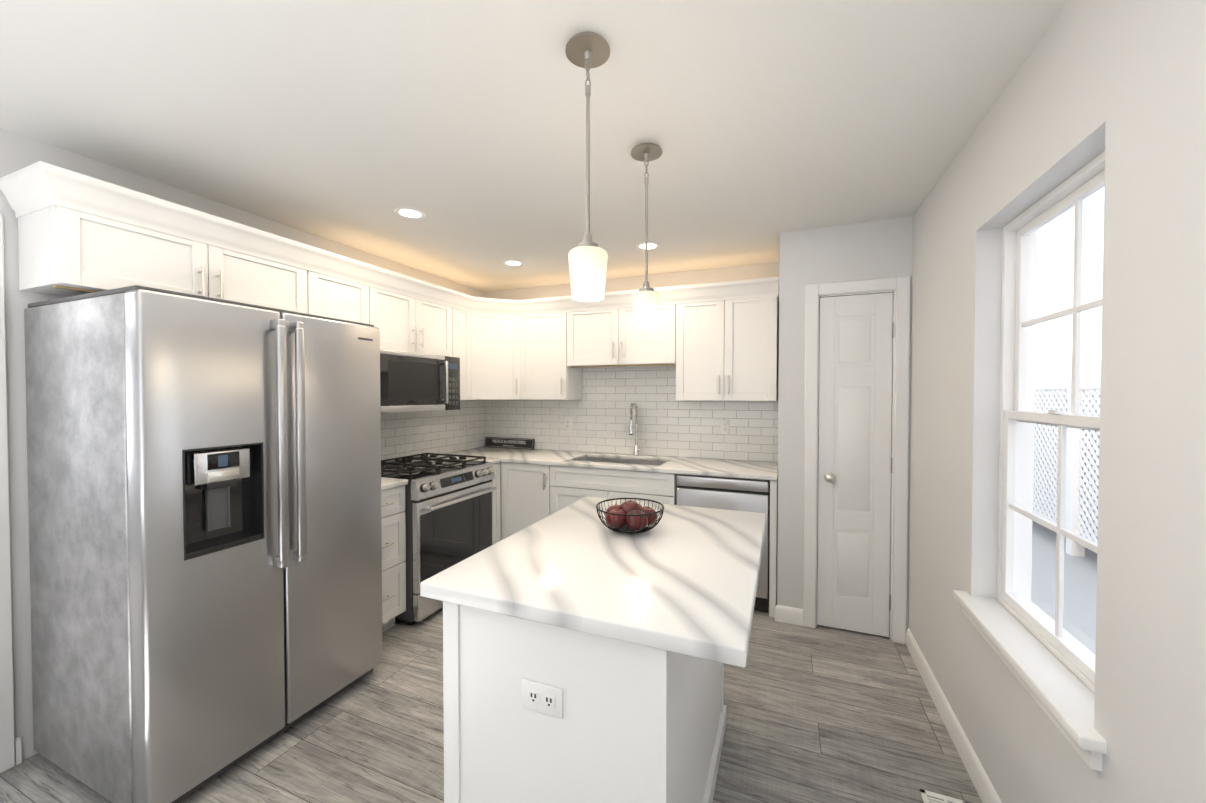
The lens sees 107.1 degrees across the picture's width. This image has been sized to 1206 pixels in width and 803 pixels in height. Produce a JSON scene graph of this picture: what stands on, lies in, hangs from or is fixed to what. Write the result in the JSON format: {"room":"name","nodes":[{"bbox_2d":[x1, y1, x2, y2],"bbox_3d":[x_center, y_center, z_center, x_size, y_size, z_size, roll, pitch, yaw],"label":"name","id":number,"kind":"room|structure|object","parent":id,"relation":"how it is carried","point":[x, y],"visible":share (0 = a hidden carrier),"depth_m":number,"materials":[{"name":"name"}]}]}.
{"room":"kitchen","nodes":[
{"label":"kitchen","id":0,"kind":"room"},
{"bbox_2d":[0,128,483,760],"bbox_3d":[-2.301,0.183,1.864,0.160,2.440,5.600,0,1,22],"label":"wall","id":1,"kind":"structure","parent":0,"point":[18,152],"depth_m":1.74,"materials":[{"name":"white paint"}]},
{"bbox_2d":[0,215,15,772],"bbox_3d":[-2.555,0.359,1.241,0.196,2.110,1.070,0,1,22],"label":"trim","id":2,"kind":"structure","parent":1,"relation":"attached to","point":[7,739],"depth_m":1.69,"materials":[{"name":"white paint"}]},
{"bbox_2d":[8,185,307,313],"bbox_3d":[-1.938,-0.597,2.084,0.312,0.322,0.915,0,1,22],"label":"upper cabinet","id":3,"kind":"object","parent":1,"relation":"attached to","point":[79,234],"depth_m":1.80,"materials":[{"name":"white paint"}]},
{"bbox_2d":[308,261,367,323],"bbox_3d":[-1.681,-0.383,2.721,0.312,0.772,0.452,0,1,22],"label":"upper cabinet","id":4,"kind":"object","parent":1,"relation":"attached to","point":[342,294],"depth_m":2.61,"materials":[{"name":"white paint"}]},
{"bbox_2d":[368,277,447,355],"bbox_3d":[-1.475,-0.560,3.223,0.312,0.435,0.760,0,1,22],"label":"upper cabinet","id":5,"kind":"object","parent":1,"relation":"attached to","point":[408,320],"depth_m":3.11,"materials":[{"name":"white paint"}]},
{"bbox_2d":[380,349,459,412],"bbox_3d":[-1.419,-0.135,3.208,0.434,0.406,0.756,0,1,22],"label":"microwave","id":6,"kind":"object","parent":5,"relation":"attached to","point":[413,382],"visible":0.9,"depth_m":3.09,"materials":[{"name":"grey"}]},
{"bbox_2d":[381,400,484,461],"bbox_3d":[-1.546,0.076,3.498,0.008,0.772,1.980,0,1,22],"label":"backsplash","id":7,"kind":"structure","parent":1,"relation":"attached to","point":[403,434],"depth_m":3.76,"materials":[{"name":"tile"}]},
{"bbox_2d":[448,297,471,399],"bbox_3d":[-1.272,-0.399,3.670,0.355,0.772,0.336,0,1,22],"label":"upper cabinet","id":8,"kind":"object","parent":1,"relation":"attached to","point":[459,312],"depth_m":3.63,"materials":[{"name":"white paint"}]},
{"bbox_2d":[472,301,523,399],"bbox_3d":[-0.984,-0.404,3.977,0.658,0.772,0.651,0,1,22],"label":"upper cabinet","id":9,"kind":"object","parent":1,"relation":"attached to","point":[497,326],"depth_m":3.81,"materials":[{"name":"white paint"}]},
{"bbox_2d":[0,590,981,802],"bbox_3d":[-0.642,1.454,1.212,3.740,0.080,5.920,0,1,22],"label":"floor","id":10,"kind":"structure","parent":0,"point":[821,714],"depth_m":1.85,"materials":[{"name":"grey wood"}]},
{"bbox_2d":[24,285,382,802],"bbox_3d":[-1.652,0.509,1.983,0.897,1.783,0.910,0,1,22],"label":"fridge","id":11,"kind":"object","parent":10,"relation":"on","point":[204,509],"visible":1,"depth_m":1.62,"materials":[{"name":"silver metal"}]},
{"bbox_2d":[381,485,405,632],"bbox_3d":[-1.559,0.948,2.662,0.616,0.884,0.382,0,1,22],"label":"base cabinet","id":12,"kind":"object","parent":10,"relation":"on","point":[393,518],"depth_m":2.64,"materials":[{"name":"white paint"}]},
{"bbox_2d":[381,477,407,490],"bbox_3d":[-1.547,0.489,2.649,0.629,0.030,0.383,0,1,22],"label":"countertop","id":13,"kind":"structure","parent":12,"relation":"on","point":[386,483],"depth_m":2.64,"materials":[{"name":"stone"}]},
{"bbox_2d":[381,453,496,624],"bbox_3d":[-1.269,0.902,3.164,0.759,0.957,0.760,0,1,22],"label":"range","id":14,"kind":"object","parent":10,"relation":"on","point":[449,511],"visible":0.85,"depth_m":2.92,"materials":[{"name":"grey metal"}]},
{"bbox_2d":[492,462,504,544],"bbox_3d":[-1.126,0.931,3.648,0.676,0.884,0.235,0,1,22],"label":"base cabinet","id":15,"kind":"object","parent":10,"relation":"on","point":[499,468],"depth_m":3.61,"materials":[{"name":"white paint"}]},
{"bbox_2d":[505,458,588,537],"bbox_3d":[-0.499,0.928,3.802,0.530,0.884,0.668,0,1,22],"label":"base cabinet","id":16,"kind":"object","parent":10,"relation":"on","point":[525,495],"depth_m":3.51,"materials":[{"name":"white paint"}]},
{"bbox_2d":[428,451,500,463],"bbox_3d":[-1.154,0.473,3.616,0.630,0.030,0.170,0,1,22],"label":"countertop","id":17,"kind":"structure","parent":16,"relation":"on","point":[489,458],"depth_m":3.64,"materials":[{"name":"stone"}]},
{"bbox_2d":[457,447,777,494],"bbox_3d":[-0.032,0.568,3.620,2.705,0.219,0.629,0,1,22],"label":"countertop","id":18,"kind":"structure","parent":16,"relation":"on","point":[760,470],"depth_m":3.43,"materials":[{"name":"stone"}]},
{"bbox_2d":[484,437,534,448],"bbox_3d":[-0.902,0.398,4.276,0.550,0.099,0.031,0,1,22],"label":"sign","id":19,"kind":"object","parent":18,"relation":"on","point":[515,443],"visible":1,"depth_m":4.26,"materials":[{"name":"grey"}]},
{"bbox_2d":[629,402,643,455],"bbox_3d":[0.276,0.230,3.689,0.096,0.452,0.184,0,1,22],"label":"faucet","id":20,"kind":"object","parent":18,"relation":"on","point":[637,449],"visible":1,"depth_m":3.74,"materials":[{"name":"silver metal"}]},
{"bbox_2d":[420,496,765,802],"bbox_3d":[0.100,0.946,1.563,0.845,0.925,1.095,0,1,22],"label":"kitchen island","id":21,"kind":"object","parent":10,"relation":"on","point":[588,654],"visible":0.98,"depth_m":1.15,"materials":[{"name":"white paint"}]},
{"bbox_2d":[596,498,663,533],"bbox_3d":[0.101,0.425,1.669,0.256,0.110,0.256,0,1,22],"label":"fruit bowl","id":22,"kind":"object","parent":21,"relation":"on","point":[633,515],"visible":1,"depth_m":1.62,"materials":[{"name":"black metal"}]},
{"bbox_2d":[676,474,769,611],"bbox_3d":[0.894,0.944,3.246,0.596,0.872,0.598,0,1,22],"label":"dishwasher","id":23,"kind":"object","parent":10,"relation":"on","point":[744,495],"visible":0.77,"depth_m":2.94,"materials":[{"name":"grey metal"}]},
{"bbox_2d":[919,789,968,802],"bbox_3d":[1.158,1.407,1.453,0.145,0.006,0.293,0,1,22],"label":"floor vent","id":24,"kind":"object","parent":10,"relation":"in","point":[929,796],"visible":1,"depth_m":1.57,"materials":[{"name":"white plastic"}]},
{"bbox_2d":[0,0,1068,291],"bbox_3d":[-0.642,-1.075,1.169,3.740,0.100,5.920,0,1,22],"label":"ceiling","id":25,"kind":"structure","parent":0,"point":[762,124],"depth_m":1.59,"materials":[{"name":"white paint"}]},
{"bbox_2d":[394,207,425,218],"bbox_3d":[-1.072,-1.045,2.477,0.160,0.004,0.160,0,1,22],"label":"recessed light","id":26,"kind":"object","parent":25,"relation":"in","point":[408,213],"visible":1,"depth_m":2.47,"materials":[{"name":"white paint"}]},
{"bbox_2d":[503,260,523,265],"bbox_3d":[-0.688,-1.061,3.422,0.160,0.004,0.160,0,1,22],"label":"recessed light","id":27,"kind":"object","parent":25,"relation":"in","point":[513,263],"visible":1,"depth_m":3.42,"materials":[{"name":"white paint"}]},
{"bbox_2d":[565,32,609,301],"bbox_3d":[-0.043,-0.662,1.280,0.128,0.730,0.128,0,1,22],"label":"pendant light","id":28,"kind":"object","parent":25,"relation":"hanging from","point":[587,256],"visible":1,"depth_m":1.26,"materials":[{"name":"white glass"}]},
{"bbox_2d":[631,142,661,327],"bbox_3d":[0.177,-0.671,1.816,0.128,0.730,0.128,0,1,22],"label":"pendant light","id":29,"kind":"object","parent":25,"relation":"hanging from","point":[646,300],"visible":1,"depth_m":1.79,"materials":[{"name":"white glass"}]},
{"bbox_2d":[636,242,659,249],"bbox_3d":[0.307,-1.055,3.029,0.160,0.004,0.160,0,1,22],"label":"recessed light","id":30,"kind":"object","parent":25,"relation":"in","point":[651,246],"visible":0.92,"depth_m":3.02,"materials":[{"name":"white paint"}]},
{"bbox_2d":[484,262,818,527],"bbox_3d":[0.441,0.149,3.858,3.740,2.440,0.160,0,1,22],"label":"wall","id":31,"kind":"structure","parent":0,"point":[751,271],"depth_m":3.72,"materials":[{"name":"white paint"}]},
{"bbox_2d":[524,305,581,399],"bbox_3d":[-0.461,-0.403,3.924,0.568,0.772,0.355,0,1,22],"label":"upper cabinet","id":32,"kind":"object","parent":31,"relation":"attached to","point":[549,374],"depth_m":3.79,"materials":[{"name":"white paint"}]},
{"bbox_2d":[572,297,675,368],"bbox_3d":[0.182,-0.540,3.684,0.920,0.490,0.313,0,1,22],"label":"upper cabinet","id":33,"kind":"object","parent":31,"relation":"attached to","point":[604,333],"depth_m":3.53,"materials":[{"name":"white paint"}]},
{"bbox_2d":[485,361,778,461],"bbox_3d":[0.085,0.069,3.911,2.720,0.772,0.008,0,1,22],"label":"backsplash","id":34,"kind":"structure","parent":31,"relation":"attached to","point":[599,412],"depth_m":3.81,"materials":[{"name":"tile"}]},
{"bbox_2d":[565,418,571,429],"bbox_3d":[-0.316,0.205,4.067,0.072,0.116,0.007,0,1,22],"label":"electrical outlet","id":35,"kind":"object","parent":34,"relation":"attached to","point":[568,423],"visible":1,"depth_m":4.06,"materials":[{"name":"white plastic"}]},
{"bbox_2d":[721,420,729,434],"bbox_3d":[0.972,0.204,3.544,0.072,0.116,0.007,0,1,22],"label":"electrical outlet","id":36,"kind":"object","parent":34,"relation":"attached to","point":[725,426],"visible":1,"depth_m":3.54,"materials":[{"name":"white plastic"}]},
{"bbox_2d":[664,289,778,400],"bbox_3d":[0.910,-0.394,3.390,0.775,0.772,0.313,0,1,22],"label":"upper cabinet","id":37,"kind":"object","parent":31,"relation":"attached to","point":[727,343],"depth_m":3.22,"materials":[{"name":"white paint"}]},
{"bbox_2d":[777,216,912,630],"bbox_3d":[1.549,0.164,2.971,0.700,2.440,0.650,0,1,22],"label":"wall","id":38,"kind":"structure","parent":0,"point":[878,249],"depth_m":2.75,"materials":[{"name":"white paint"}]},
{"bbox_2d":[817,292,893,636],"bbox_3d":[1.497,0.374,2.646,0.392,2.008,0.093,0,1,22],"label":"pantry door","id":39,"kind":"structure","parent":38,"relation":"in","point":[855,459],"depth_m":2.66,"materials":[{"name":"white paint"}]},
{"bbox_2d":[803,276,909,643],"bbox_3d":[1.506,0.339,2.685,0.538,2.100,0.118,0,1,22],"label":"door frame","id":40,"kind":"structure","parent":38,"relation":"attached to","point":[899,287],"depth_m":2.58,"materials":[{"name":"white paint"}]},
{"bbox_2d":[908,0,1205,802],"bbox_3d":[1.016,0.206,0.517,0.160,2.440,5.600,0,1,22],"label":"wall","id":41,"kind":"structure","parent":0,"point":[1121,84],"depth_m":0.99,"materials":[{"name":"white paint"}]},
{"bbox_2d":[906,628,1001,802],"bbox_3d":[0.809,1.381,0.259,0.014,0.100,4.930,0,1,22],"label":"baseboard","id":42,"kind":"structure","parent":41,"relation":"attached to","point":[983,786],"depth_m":1.82,"materials":[{"name":"white paint"}]},
{"bbox_2d":[953,590,1106,771],"bbox_3d":[1.286,0.787,1.361,0.123,0.079,0.820,0,1,22],"label":"window sill","id":43,"kind":"structure","parent":41,"relation":"attached to","point":[1061,694],"depth_m":1.23,"materials":[{"name":"white paint"}]},
{"bbox_2d":[997,151,1104,693],"bbox_3d":[1.383,0.058,1.310,0.099,1.390,0.730,0,1,22],"label":"window unit","id":44,"kind":"structure","parent":41,"relation":"in","point":[1019,417],"depth_m":1.52,"materials":[{"name":"white plastic"}]},
{"label":"outside","id":45,"kind":"structure","parent":0,"visible":0},
{"bbox_3d":[32.048,1.865,1.756,56.410,0.280,100.000,0,1,22],"label":"ground","id":46,"kind":"structure","parent":45,"visible":0},
{"bbox_2d":[1031,377,1100,653],"bbox_3d":[3.800,0.717,4.590,1.900,1.880,14.025,0,1,22],"label":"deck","id":47,"kind":"object","parent":46,"relation":"on","point":[1071,486],"depth_m":3.96,"materials":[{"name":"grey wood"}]}
]}

